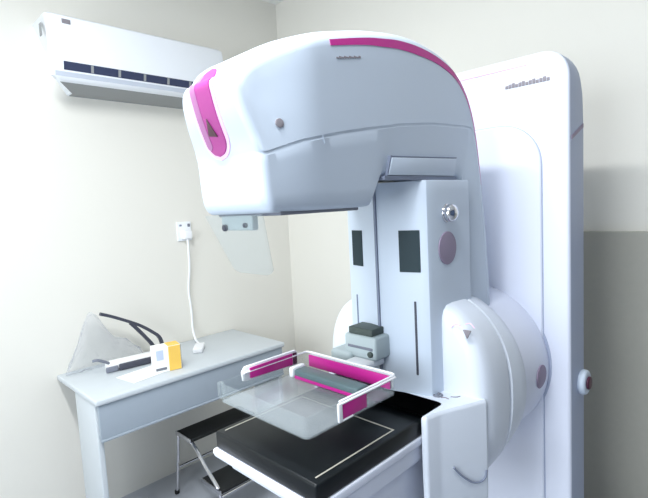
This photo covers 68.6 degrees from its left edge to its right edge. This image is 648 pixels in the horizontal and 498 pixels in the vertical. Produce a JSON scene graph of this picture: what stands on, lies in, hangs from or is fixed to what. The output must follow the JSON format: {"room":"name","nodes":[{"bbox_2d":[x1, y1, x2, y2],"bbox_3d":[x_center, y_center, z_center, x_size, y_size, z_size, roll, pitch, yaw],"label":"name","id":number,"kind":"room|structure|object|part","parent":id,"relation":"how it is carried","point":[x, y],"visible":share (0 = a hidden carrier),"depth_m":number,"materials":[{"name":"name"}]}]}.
{"room":"radiology room","nodes":[
{"label":"radiology room","id":0,"kind":"room"},
{"bbox_2d":[0,0,297,497],"bbox_3d":[-1.669,-0.020,1.968,0.100,2.970,4.130,2,7,45],"label":"wall","id":1,"kind":"structure","parent":0,"point":[94,193],"depth_m":2.45,"materials":[{"name":"paint"}]},
{"bbox_2d":[32,12,222,108],"bbox_3d":[-0.946,-0.926,2.443,0.204,0.316,0.900,2,7,45],"label":"air conditioner","id":2,"kind":"object","parent":1,"relation":"attached to","point":[87,59],"visible":0.85,"depth_m":2.29,"materials":[{"name":"white plastic"}]},
{"bbox_2d":[64,61,193,87],"bbox_3d":[-0.873,-0.856,2.387,0.013,0.036,0.800,2,7,45],"label":"air vent","id":3,"kind":"object","parent":2,"relation":"attached to","point":[90,69],"depth_m":2.30,"materials":[{"name":"grey"}]},
{"bbox_2d":[176,221,191,240],"bbox_3d":[-0.809,-0.102,2.748,0.017,0.110,0.090,2,7,45],"label":"wall socket","id":4,"kind":"object","parent":1,"relation":"attached to","point":[180,226],"visible":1,"depth_m":2.73,"materials":[{"name":"white plastic"}]},
{"bbox_2d":[181,230,204,352],"bbox_3d":[-0.727,0.222,2.642,0.073,0.644,0.314,-5,6,-19],"label":"power cord","id":5,"kind":"object","parent":1,"relation":"hanging from","point":[198,347],"visible":1,"depth_m":2.73,"materials":[{"name":"white plastic"}]},
{"bbox_2d":[122,454,280,497],"bbox_3d":[0.117,1.495,0.405,4.720,0.060,3.930,2,7,45],"label":"floor","id":6,"kind":"structure","parent":0,"point":[190,484],"depth_m":2.59,"materials":[{"name":"tile"}]},
{"bbox_2d":[57,329,283,497],"bbox_3d":[-0.737,0.937,2.508,0.508,0.750,1.015,2,7,45],"label":"desk","id":7,"kind":"object","parent":6,"relation":"on","point":[109,407],"visible":0.84,"depth_m":2.21,"materials":[{"name":"grey laminate"}]},
{"bbox_3d":[-1.010,1.002,2.095,0.240,0.725,0.024,2,7,45],"label":"leg","id":8,"kind":"part","parent":7,"relation":"part of","materials":[{"name":"grey laminate"}]},
{"bbox_2d":[105,351,150,372],"bbox_3d":[-0.957,0.561,2.371,0.260,0.043,0.076,-7,7,-38],"label":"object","id":9,"kind":"object","parent":7,"relation":"on","point":[144,358],"visible":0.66,"depth_m":2.34,"materials":[{"name":"white plastic"}]},
{"bbox_2d":[92,359,109,364],"bbox_3d":[-1.060,0.555,2.264,0.026,0.077,0.083,2,7,41],"label":"clip","id":10,"kind":"object","parent":9,"relation":"on","point":[94,360],"visible":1,"depth_m":2.25,"materials":[{"name":"grey plastic"}]},
{"bbox_2d":[99,312,163,345],"bbox_3d":[-0.977,0.433,2.442,0.020,0.278,0.318,2,7,45],"label":"cable loop","id":11,"kind":"object","parent":7,"relation":"on","point":[133,324],"visible":0.84,"depth_m":2.46,"materials":[{"name":"black plastic"}]},
{"bbox_2d":[116,365,162,382],"bbox_3d":[-0.847,0.588,2.252,0.144,0.002,0.210,1,7,36],"label":"paper sheet","id":12,"kind":"object","parent":7,"relation":"on","point":[144,373],"visible":0.71,"depth_m":2.22,"materials":[{"name":"white paper"}]},
{"bbox_2d":[150,341,181,373],"bbox_3d":[-0.759,0.519,2.286,0.127,0.122,0.072,-6,6,-33],"label":"carton","id":13,"kind":"object","parent":12,"relation":"on","point":[166,356],"visible":1,"depth_m":2.26,"materials":[{"name":"cardboard"}]},
{"bbox_3d":[-0.733,0.516,2.302,0.057,0.121,0.071,-6,6,-33],"label":"yellow panel","id":14,"kind":"part","parent":13,"relation":"part of","materials":[{"name":"orange"}]},
{"bbox_3d":[-0.585,0.675,2.319,0.018,0.160,0.991,2,7,45],"label":"panel","id":15,"kind":"part","parent":7,"relation":"part of","materials":[{"name":"laminate"}]},
{"bbox_3d":[-0.322,0.902,2.784,0.240,0.725,0.024,2,7,45],"label":"leg","id":16,"kind":"part","parent":7,"relation":"part of","materials":[{"name":"grey laminate"}]},
{"bbox_2d":[175,406,254,497],"bbox_3d":[-0.504,1.115,2.515,0.470,0.371,0.413,2,7,45],"label":"step stool","id":17,"kind":"object","parent":6,"relation":"on","point":[226,478],"visible":0.56,"depth_m":2.43,"materials":[{"name":"black rubber"}]},
{"bbox_3d":[-0.773,1.133,2.511,0.084,0.343,0.016,2,7,45],"label":"leg","id":18,"kind":"part","parent":17,"relation":"part of","materials":[{"name":"silver metal"}]},
{"bbox_3d":[-0.718,0.959,2.421,0.150,0.021,0.005,2,7,45],"label":"edge trim","id":19,"kind":"part","parent":17,"relation":"part of","materials":[{"name":"silver metal"}]},
{"bbox_3d":[-0.568,1.143,2.308,0.264,0.361,0.018,2,7,45],"label":"leg","id":20,"kind":"part","parent":17,"relation":"part of","materials":[{"name":"silver metal"}]},
{"bbox_3d":[-0.540,1.135,2.269,0.173,0.021,0.005,2,7,45],"label":"edge trim","id":21,"kind":"part","parent":17,"relation":"part of","materials":[{"name":"silver metal"}]},
{"bbox_2d":[183,31,591,497],"bbox_3d":[0.233,0.403,1.353,0.648,1.925,1.179,2,7,45],"label":"machine","id":22,"kind":"object","parent":6,"relation":"on","point":[455,367],"visible":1,"depth_m":1.22,"materials":[{"name":"white plastic"}]},
{"bbox_3d":[-0.077,-0.081,1.041,0.210,0.008,0.225,2,7,45],"label":"collimator plate","id":23,"kind":"part","parent":22,"relation":"part of","materials":[{"name":"grey plastic"}]},
{"bbox_2d":[214,435,423,497],"bbox_3d":[0.017,0.570,1.168,0.350,0.228,0.428,2,7,45],"label":"tray","id":24,"kind":"object","parent":22,"relation":"on","point":[399,473],"depth_m":1.05,"materials":[{"name":"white plastic"}]},
{"bbox_3d":[0.069,0.303,1.339,0.080,0.053,0.070,2,7,45],"label":"clamp lever","id":25,"kind":"part","parent":22,"relation":"part of","materials":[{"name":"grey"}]},
{"bbox_3d":[0.331,-0.094,1.240,0.038,0.050,0.050,2,7,45],"label":"knob","id":26,"kind":"part","parent":22,"relation":"part of","materials":[{"name":"silver metal"}]},
{"bbox_3d":[0.535,0.400,1.677,0.462,1.600,0.010,2,7,45],"label":"panel","id":27,"kind":"part","parent":22,"relation":"part of","materials":[{"name":"white plastic"}]},
{"bbox_2d":[262,0,283,4],"bbox_3d":[-0.034,-1.399,0.137,4.720,0.060,3.930,2,7,45],"label":"ceiling","id":28,"kind":"structure","parent":0,"point":[274,2],"depth_m":3.13,"materials":[{"name":"white paint"}]},
{"bbox_2d":[275,0,647,395],"bbox_3d":[1.493,-0.157,1.655,4.820,2.970,0.100,2,7,45],"label":"wall","id":29,"kind":"structure","parent":0,"point":[606,41],"depth_m":2.09,"materials":[{"name":"paint"}]},
{"bbox_2d":[584,231,647,497],"bbox_3d":[2.060,0.627,1.107,3.000,1.333,0.035,2,7,45],"label":"wall","id":30,"kind":"structure","parent":29,"relation":"attached to","point":[615,262],"depth_m":1.93,"materials":[{"name":"grey paint"}]}
]}

